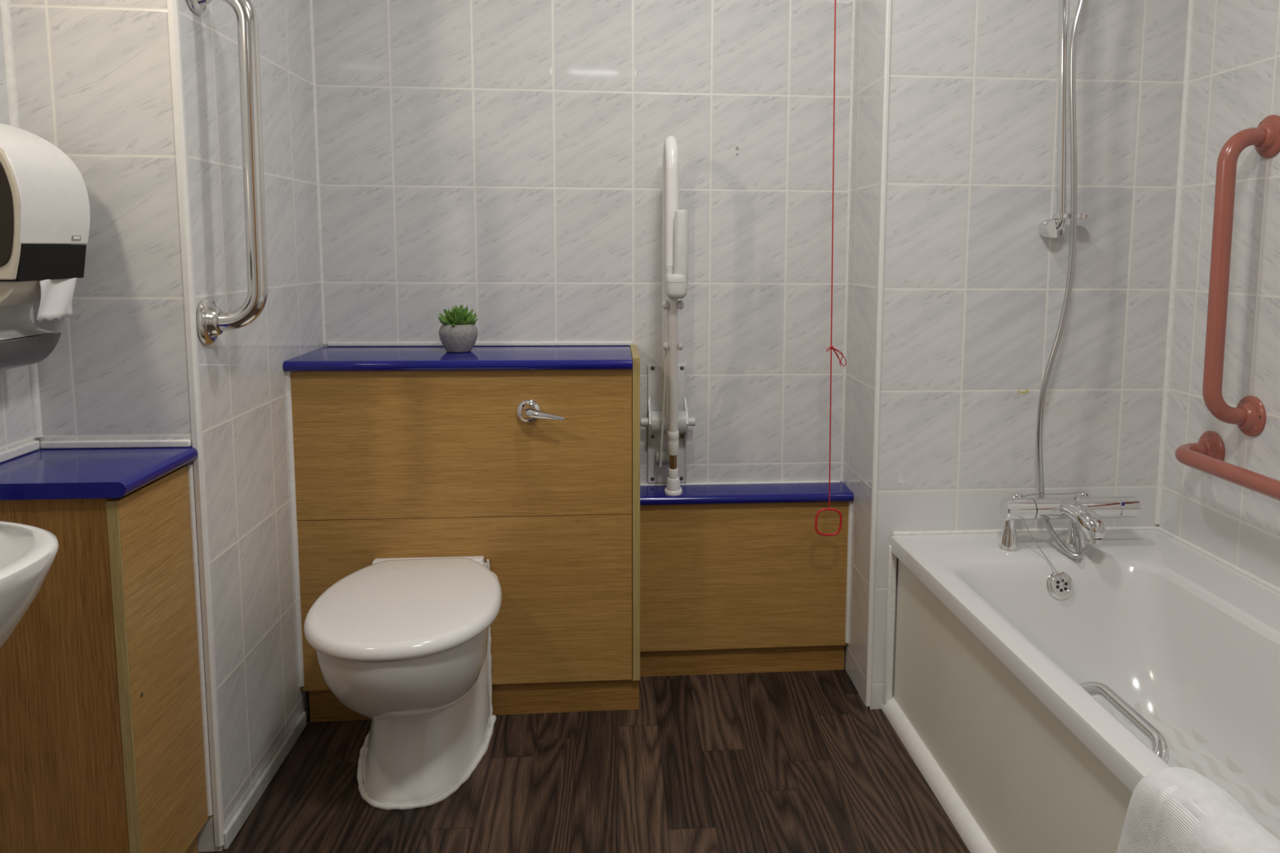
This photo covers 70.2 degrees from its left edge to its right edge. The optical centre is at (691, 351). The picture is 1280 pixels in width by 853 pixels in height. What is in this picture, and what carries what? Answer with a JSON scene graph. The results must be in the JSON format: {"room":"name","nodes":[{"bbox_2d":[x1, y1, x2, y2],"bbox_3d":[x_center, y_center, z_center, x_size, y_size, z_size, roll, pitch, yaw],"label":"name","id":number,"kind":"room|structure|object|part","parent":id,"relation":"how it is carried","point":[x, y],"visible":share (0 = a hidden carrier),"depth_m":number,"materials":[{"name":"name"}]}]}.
{"room":"accessible bathroom","nodes":[
{"label":"accessible bathroom","id":0,"kind":"room"},
{"bbox_2d":[0,0,37,452],"bbox_3d":[-1.041,-0.112,0.437,0.001,2.360,2.231,0,7,-5],"label":"wall","id":1,"kind":"structure","parent":0,"point":[16,427],"depth_m":1.51,"materials":[{"name":"tile"}]},
{"bbox_2d":[0,0,42,437],"bbox_3d":[-1.131,-0.630,1.492,0.009,1.570,0.009,0,7,-5],"label":"trim","id":2,"kind":"structure","parent":1,"relation":"attached to","point":[5,4],"depth_m":1.51,"materials":[{"name":"white plastic"}]},
{"bbox_2d":[0,520,58,648],"bbox_3d":[-0.926,0.363,1.042,0.330,0.240,0.398,0,7,-5],"label":"washbasin","id":3,"kind":"object","parent":1,"relation":"attached to","point":[28,553],"visible":1,"depth_m":1.08,"materials":[{"name":"white ceramic"}]},
{"bbox_2d":[0,302,61,370],"bbox_3d":[-1.080,-0.020,1.415,0.091,0.113,0.172,0,7,-5],"label":"wall dispenser","id":4,"kind":"object","parent":1,"relation":"attached to","point":[22,343],"visible":0.97,"depth_m":1.44,"materials":[{"name":"grey plastic"}]},
{"bbox_2d":[0,332,61,370],"bbox_3d":[-1.080,0.007,1.420,0.090,0.058,0.167,0,7,-5],"label":"tray","id":5,"kind":"object","parent":4,"relation":"on","point":[17,349],"depth_m":1.43,"materials":[{"name":"grey plastic"}]},
{"bbox_2d":[0,123,89,321],"bbox_3d":[-1.052,-0.203,1.397,0.146,0.314,0.183,0,7,-5],"label":"paper towel dispenser","id":6,"kind":"object","parent":1,"relation":"attached to","point":[45,206],"visible":1,"depth_m":1.39,"materials":[{"name":"white plastic"}]},
{"bbox_3d":[-1.043,-0.218,1.312,0.142,0.229,0.010,0,7,-5],"label":"frame","id":7,"kind":"part","parent":6,"relation":"part of","materials":[{"name":"beige plastic"}]},
{"bbox_2d":[9,0,222,852],"bbox_3d":[-1.004,-0.239,1.553,0.270,2.360,0.001,0,7,-5],"label":"wall","id":8,"kind":"structure","parent":0,"point":[93,77],"depth_m":1.56,"materials":[{"name":"tile"}]},
{"bbox_2d":[178,0,324,849],"bbox_3d":[-0.902,-0.280,1.921,0.001,2.360,0.719,0,7,-5],"label":"wall","id":9,"kind":"structure","parent":0,"point":[260,698],"depth_m":1.85,"materials":[{"name":"tile"}]},
{"bbox_2d":[167,0,224,846],"bbox_3d":[-0.873,-0.246,1.566,0.014,2.348,0.015,0,7,-5],"label":"trim","id":10,"kind":"structure","parent":9,"relation":"attached to","point":[172,5],"depth_m":1.60,"materials":[{"name":"white plastic"}]},
{"bbox_2d":[186,0,267,345],"bbox_3d":[-0.823,-0.346,1.622,0.109,0.671,0.107,0,7,-5],"label":"grab rail","id":11,"kind":"object","parent":9,"relation":"attached to","point":[211,321],"visible":1,"depth_m":1.62,"materials":[{"name":"metal"}]},
{"bbox_2d":[222,711,306,849],"bbox_3d":[-0.892,0.890,1.919,0.010,0.036,0.449,0,7,-5],"label":"baseboard","id":12,"kind":"structure","parent":9,"relation":"attached to","point":[233,828],"depth_m":1.87,"materials":[{"name":"white plastic"}]},
{"bbox_2d":[312,0,852,483],"bbox_3d":[-0.260,-0.323,2.336,1.352,2.360,0.001,0,7,-5],"label":"wall","id":13,"kind":"structure","parent":0,"point":[502,160],"depth_m":2.32,"materials":[{"name":"tile"}]},
{"bbox_2d":[309,0,325,344],"bbox_3d":[-0.928,-0.755,2.225,0.006,1.485,0.006,0,7,-5],"label":"trim","id":14,"kind":"structure","parent":13,"relation":"attached to","point":[310,1],"depth_m":2.26,"materials":[{"name":"white plastic"}]},
{"bbox_2d":[640,135,695,495],"bbox_3d":[-0.053,-0.074,2.253,0.143,0.902,0.256,0,7,-5],"label":"support rail","id":15,"kind":"object","parent":13,"relation":"attached to","point":[668,421],"visible":1,"depth_m":2.28,"materials":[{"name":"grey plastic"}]},
{"bbox_3d":[-0.071,0.094,2.284,0.008,0.427,0.154,-1,7,-9],"label":"link rod","id":16,"kind":"part","parent":15,"relation":"part of","materials":[{"name":"white metal"}]},
{"bbox_3d":[-0.065,0.193,2.406,0.102,0.317,0.012,0,7,-5],"label":"wall plate","id":17,"kind":"part","parent":15,"relation":"part of","materials":[{"name":"white metal"}]},
{"bbox_3d":[-0.053,-0.172,2.242,0.032,0.704,0.176,0,7,-5],"label":"arm","id":18,"kind":"part","parent":15,"relation":"part of","materials":[{"name":"white plastic"}]},
{"bbox_3d":[-0.046,0.038,2.233,0.024,0.362,0.101,0,6,0],"label":"leg","id":19,"kind":"part","parent":15,"relation":"part of","materials":[{"name":"white metal"}]},
{"bbox_2d":[840,0,855,481],"bbox_3d":[0.412,-0.569,2.365,0.006,1.870,0.006,0,7,-5],"label":"trim","id":20,"kind":"structure","parent":13,"relation":"attached to","point":[853,1],"depth_m":2.39,"materials":[{"name":"white plastic"}]},
{"bbox_2d":[198,667,970,852],"bbox_3d":[0.087,1.015,1.029,2.342,0.001,2.950,0,7,-5],"label":"floor","id":21,"kind":"structure","parent":0,"point":[796,762],"depth_m":1.91,"materials":[{"name":"brown wood"}]},
{"bbox_2d":[0,464,208,852],"bbox_3d":[-1.007,0.577,1.525,0.250,0.744,0.235,0,7,-5],"label":"vanity cabinet","id":22,"kind":"object","parent":21,"relation":"on","point":[102,748],"visible":0.96,"depth_m":1.42,"materials":[{"name":"brown wood"}]},
{"bbox_3d":[-1.007,0.590,1.417,0.231,0.744,0.015,0,7,-5],"label":"panel","id":23,"kind":"part","parent":22,"relation":"part of","materials":[{"name":"brown wood"}]},
{"bbox_2d":[0,446,198,500],"bbox_3d":[-0.996,0.195,1.478,0.268,0.024,0.246,0,7,-5],"label":"countertop","id":24,"kind":"structure","parent":22,"relation":"on","point":[40,473],"depth_m":1.44,"materials":[{"name":"blue laminate"}]},
{"bbox_2d":[0,440,39,462],"bbox_3d":[-1.125,0.175,1.460,0.010,0.016,0.236,0,7,-5],"label":"trim","id":25,"kind":"structure","parent":24,"relation":"on","point":[24,449],"depth_m":1.52,"materials":[{"name":"white plastic"}]},
{"bbox_2d":[40,439,191,448],"bbox_3d":[-1.008,0.163,1.593,0.250,0.013,0.010,0,7,-5],"label":"trim","id":26,"kind":"structure","parent":24,"relation":"on","point":[175,442],"depth_m":1.59,"materials":[{"name":"white plastic"}]},
{"bbox_3d":[-0.892,0.546,1.533,0.018,0.669,0.233,0,7,-5],"label":"panel","id":27,"kind":"part","parent":22,"relation":"part of","materials":[{"name":"brown wood"}]},
{"bbox_2d":[186,463,213,816],"bbox_3d":[-0.892,0.529,1.649,0.011,0.663,0.010,0,7,-5],"label":"trim","id":28,"kind":"structure","parent":22,"relation":"attached to","point":[190,466],"depth_m":1.64,"materials":[{"name":"white plastic"}]},
{"bbox_2d":[303,555,502,809],"bbox_3d":[-0.581,0.704,1.892,0.376,0.423,0.509,0,7,-5],"label":"toilet","id":29,"kind":"object","parent":21,"relation":"on","point":[403,644],"visible":1,"depth_m":1.82,"materials":[{"name":"white ceramic"}]},
{"bbox_3d":[-0.579,0.511,1.859,0.376,0.033,0.488,0,7,-5],"label":"lid","id":30,"kind":"part","parent":29,"relation":"part of","materials":[{"name":"white plastic"}]},
{"bbox_2d":[290,345,639,721],"bbox_3d":[-0.527,0.436,2.229,0.792,0.871,0.334,0,7,-5],"label":"base cabinet","id":31,"kind":"object","parent":21,"relation":"on","point":[535,474],"visible":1,"depth_m":2.12,"materials":[{"name":"brown wood"}]},
{"bbox_2d":[285,371,304,687],"bbox_3d":[-0.910,0.413,2.085,0.008,0.745,0.008,0,7,-5],"label":"trim","id":32,"kind":"structure","parent":31,"relation":"attached to","point":[287,373],"depth_m":2.08,"materials":[{"name":"white plastic"}]},
{"bbox_2d":[283,345,632,371],"bbox_3d":[-0.535,0.017,2.201,0.775,0.027,0.296,0,7,-5],"label":"countertop","id":33,"kind":"structure","parent":31,"relation":"on","point":[361,358],"depth_m":2.09,"materials":[{"name":"blue laminate"}]},
{"bbox_2d":[437,304,478,352],"bbox_3d":[-0.569,-0.057,2.217,0.100,0.115,0.104,0,7,-5],"label":"potted plant","id":34,"kind":"object","parent":33,"relation":"on","point":[458,332],"visible":1,"depth_m":2.19,"materials":[{"name":"green plant"}]},
{"bbox_3d":[-0.570,-0.034,2.220,0.093,0.068,0.093,0,7,-5],"label":"pot","id":35,"kind":"part","parent":34,"relation":"part of","materials":[{"name":"grey ceramic"}]},
{"bbox_2d":[327,341,632,346],"bbox_3d":[-0.540,-0.019,2.341,0.772,0.011,0.009,0,7,-5],"label":"trim","id":36,"kind":"structure","parent":33,"relation":"on","point":[535,343],"depth_m":2.34,"materials":[{"name":"white plastic"}]},
{"bbox_3d":[-0.526,0.214,2.107,0.773,0.344,0.016,0,7,-5],"label":"panel","id":37,"kind":"part","parent":31,"relation":"part of","materials":[{"name":"brown wood"}]},
{"bbox_3d":[-0.529,0.591,2.151,0.773,0.410,0.016,0,7,-5],"label":"panel","id":38,"kind":"part","parent":31,"relation":"part of","materials":[{"name":"brown wood"}]},
{"bbox_3d":[-0.376,0.139,2.096,0.057,0.057,0.020,0,7,-5],"label":"flush handle","id":39,"kind":"part","parent":31,"relation":"part of","materials":[{"name":"silver metal"}]},
{"bbox_3d":[-0.341,0.142,2.066,0.110,0.039,0.040,4,8,31],"label":"lever","id":40,"kind":"part","parent":31,"relation":"part of","materials":[{"name":"silver metal"}]},
{"bbox_3d":[-0.143,0.390,2.289,0.018,0.787,0.274,0,7,-5],"label":"panel","id":41,"kind":"part","parent":31,"relation":"part of","materials":[{"name":"beige wood"}]},
{"bbox_2d":[640,502,848,676],"bbox_3d":[0.134,0.620,2.426,0.553,0.470,0.098,0,7,-5],"label":"base cabinet","id":42,"kind":"object","parent":21,"relation":"on","point":[727,588],"visible":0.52,"depth_m":2.38,"materials":[{"name":"brown wood"}]},
{"bbox_2d":[640,481,853,505],"bbox_3d":[0.137,0.374,2.389,0.555,0.026,0.122,0,7,-5],"label":"countertop","id":43,"kind":"structure","parent":42,"relation":"on","point":[718,494],"depth_m":2.35,"materials":[{"name":"blue laminate"}]},
{"bbox_2d":[640,480,839,485],"bbox_3d":[0.129,0.357,2.443,0.547,0.012,0.011,0,7,-5],"label":"trim","id":44,"kind":"structure","parent":43,"relation":"on","point":[837,481],"depth_m":2.44,"materials":[{"name":"white plastic"}]},
{"bbox_2d":[844,502,852,643],"bbox_3d":[0.413,0.583,2.393,0.008,0.385,0.008,0,7,-5],"label":"trim","id":45,"kind":"structure","parent":42,"relation":"attached to","point":[850,508],"depth_m":2.39,"materials":[{"name":"white plastic"}]},
{"bbox_2d":[881,695,996,852],"bbox_3d":[0.566,0.954,1.444,0.030,0.034,1.601,0,7,-6],"label":"baseboard","id":46,"kind":"structure","parent":21,"relation":"on","point":[966,825],"depth_m":1.89,"materials":[{"name":"white plastic"}]},
{"bbox_2d":[890,492,1279,852],"bbox_3d":[0.885,0.692,1.428,0.677,0.555,1.632,0,7,-5],"label":"bathtub","id":47,"kind":"object","parent":21,"relation":"on","point":[1044,683],"visible":0.91,"depth_m":1.80,"materials":[{"name":"white ceramic"}]},
{"bbox_2d":[883,544,897,705],"bbox_3d":[0.482,0.673,2.208,0.020,0.418,0.014,0,7,-5],"label":"trim","id":48,"kind":"structure","parent":47,"relation":"attached to","point":[892,559],"depth_m":2.20,"materials":[{"name":"white plastic"}]},
{"bbox_3d":[0.585,0.768,1.420,0.012,0.401,1.591,0,7,-6],"label":"panel","id":49,"kind":"part","parent":47,"relation":"part of","materials":[{"name":"white plastic"}]},
{"bbox_2d":[892,526,1156,536],"bbox_3d":[0.816,0.438,2.216,0.668,0.013,0.011,0,7,-5],"label":"trim","id":50,"kind":"structure","parent":47,"relation":"on","point":[1126,528],"depth_m":2.20,"materials":[{"name":"white plastic"}]},
{"bbox_3d":[0.814,0.423,2.093,0.111,0.171,0.189,4,7,29],"label":"plug chain","id":51,"kind":"part","parent":47,"relation":"part of","materials":[{"name":"metal"}]},
{"bbox_2d":[997,490,1141,551],"bbox_3d":[0.876,0.390,2.079,0.328,0.138,0.186,0,7,-5],"label":"mixer tap","id":52,"kind":"object","parent":47,"relation":"on","point":[1086,511],"visible":0.99,"depth_m":2.09,"materials":[{"name":"silver metal"}]},
{"bbox_3d":[0.735,0.410,2.102,0.049,0.092,0.049,0,7,-5],"label":"leg","id":53,"kind":"part","parent":52,"relation":"part of","materials":[{"name":"silver metal"}]},
{"bbox_3d":[0.753,0.364,2.099,0.068,0.052,0.052,0,7,-5],"label":"flow knob","id":54,"kind":"part","parent":52,"relation":"part of","materials":[{"name":"silver metal"}]},
{"bbox_3d":[0.894,0.409,2.116,0.049,0.092,0.049,0,7,-5],"label":"leg","id":55,"kind":"part","parent":52,"relation":"part of","materials":[{"name":"silver metal"}]},
{"bbox_3d":[0.871,0.338,2.057,0.015,0.028,0.016,0,7,-5],"label":"diverter knob","id":56,"kind":"part","parent":52,"relation":"part of","materials":[{"name":"silver metal"}]},
{"bbox_3d":[0.875,0.379,2.050,0.051,0.071,0.134,-2,7,-20],"label":"spout","id":57,"kind":"part","parent":52,"relation":"part of","materials":[{"name":"silver metal"}]},
{"bbox_3d":[1.012,0.363,2.121,0.048,0.050,0.050,0,7,-5],"label":"temperature knob","id":58,"kind":"part","parent":52,"relation":"part of","materials":[{"name":"silver metal"}]},
{"bbox_2d":[1115,767,1279,852],"bbox_3d":[0.630,0.745,0.976,0.184,0.420,0.460,0,7,-5],"label":"towel","id":59,"kind":"object","parent":47,"relation":"on","point":[1171,810],"visible":1,"depth_m":1.08,"materials":[{"name":"white fabric"}]},
{"bbox_2d":[1156,526,1279,593],"bbox_3d":[1.222,0.529,1.437,0.011,0.012,1.627,0,7,-5],"label":"trim","id":60,"kind":"structure","parent":47,"relation":"on","point":[1220,560],"depth_m":2.00,"materials":[{"name":"white plastic"}]},
{"bbox_2d":[842,0,885,708],"bbox_3d":[0.427,-0.309,2.249,0.001,2.360,0.297,0,7,-5],"label":"wall pillar","id":61,"kind":"structure","parent":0,"point":[869,15],"depth_m":2.27,"materials":[{"name":"tile"}]},
{"bbox_2d":[865,0,891,706],"bbox_3d":[0.440,-0.297,2.104,0.010,2.350,0.014,0,7,-5],"label":"trim","id":62,"kind":"structure","parent":61,"relation":"attached to","point":[888,2],"depth_m":2.13,"materials":[{"name":"white plastic"}]},
{"bbox_2d":[869,0,1188,709],"bbox_3d":[0.801,-0.294,2.133,0.715,2.360,0.001,0,7,-5],"label":"wall","id":63,"kind":"structure","parent":0,"point":[973,292],"depth_m":2.14,"materials":[{"name":"tile"}]},
{"bbox_2d":[1037,0,1091,238],"bbox_3d":[0.851,-0.670,2.061,0.132,0.820,0.067,0,7,-5],"label":"riser rail","id":64,"kind":"object","parent":63,"relation":"attached to","point":[1054,228],"visible":0.99,"depth_m":2.06,"materials":[{"name":"silver metal"}]},
{"bbox_2d":[1036,0,1084,559],"bbox_3d":[0.863,-0.270,2.017,0.072,1.461,0.145,-2,7,-22],"label":"shower hose","id":65,"kind":"object","parent":64,"relation":"hanging from","point":[1078,553],"visible":0.89,"depth_m":2.07,"materials":[{"name":"metal"}]},
{"bbox_3d":[0.836,-0.665,2.058,0.053,0.786,0.043,0,7,-5],"label":"rail","id":66,"kind":"part","parent":64,"relation":"part of","materials":[{"name":"silver metal"}]},
{"bbox_2d":[1157,0,1279,587],"bbox_3d":[1.274,-0.145,0.852,0.001,2.360,2.653,0,7,-5],"label":"wall","id":67,"kind":"structure","parent":0,"point":[1234,80],"depth_m":1.98,"materials":[{"name":"tile"}]},
{"bbox_2d":[1154,0,1195,524],"bbox_3d":[1.154,-0.520,2.134,0.009,1.905,0.009,0,7,-5],"label":"trim","id":68,"kind":"structure","parent":67,"relation":"attached to","point":[1191,2],"depth_m":2.17,"materials":[{"name":"white plastic"}]},
{"bbox_2d":[1174,431,1279,501],"bbox_3d":[1.145,0.262,1.700,0.113,0.089,0.768,0,7,-5],"label":"grab rail","id":69,"kind":"object","parent":67,"relation":"attached to","point":[1207,455],"visible":1,"depth_m":1.88,"materials":[{"name":"metal"}]},
{"bbox_2d":[1202,115,1279,436],"bbox_3d":[1.127,-0.151,1.882,0.110,0.664,0.092,0,7,-5],"label":"grab rail","id":70,"kind":"object","parent":67,"relation":"attached to","point":[1249,415],"visible":1,"depth_m":1.87,"materials":[{"name":"metal"}]},
{"label":"ceiling","id":71,"kind":"structure","parent":0,"visible":0},
{"bbox_2d":[814,0,846,536],"bbox_3d":[0.327,-0.506,2.165,0.090,1.950,0.090,5,8,35],"label":"pull cord","id":72,"kind":"object","parent":71,"relation":"hanging from","point":[831,347],"visible":1,"depth_m":2.22,"materials":[{"name":"red fabric"}]},
{"bbox_3d":[0.338,-0.527,2.164,0.026,1.848,0.003,0,7,-5],"label":"cord","id":73,"kind":"part","parent":72,"relation":"part of","materials":[{"name":"red fabric"}]}
]}

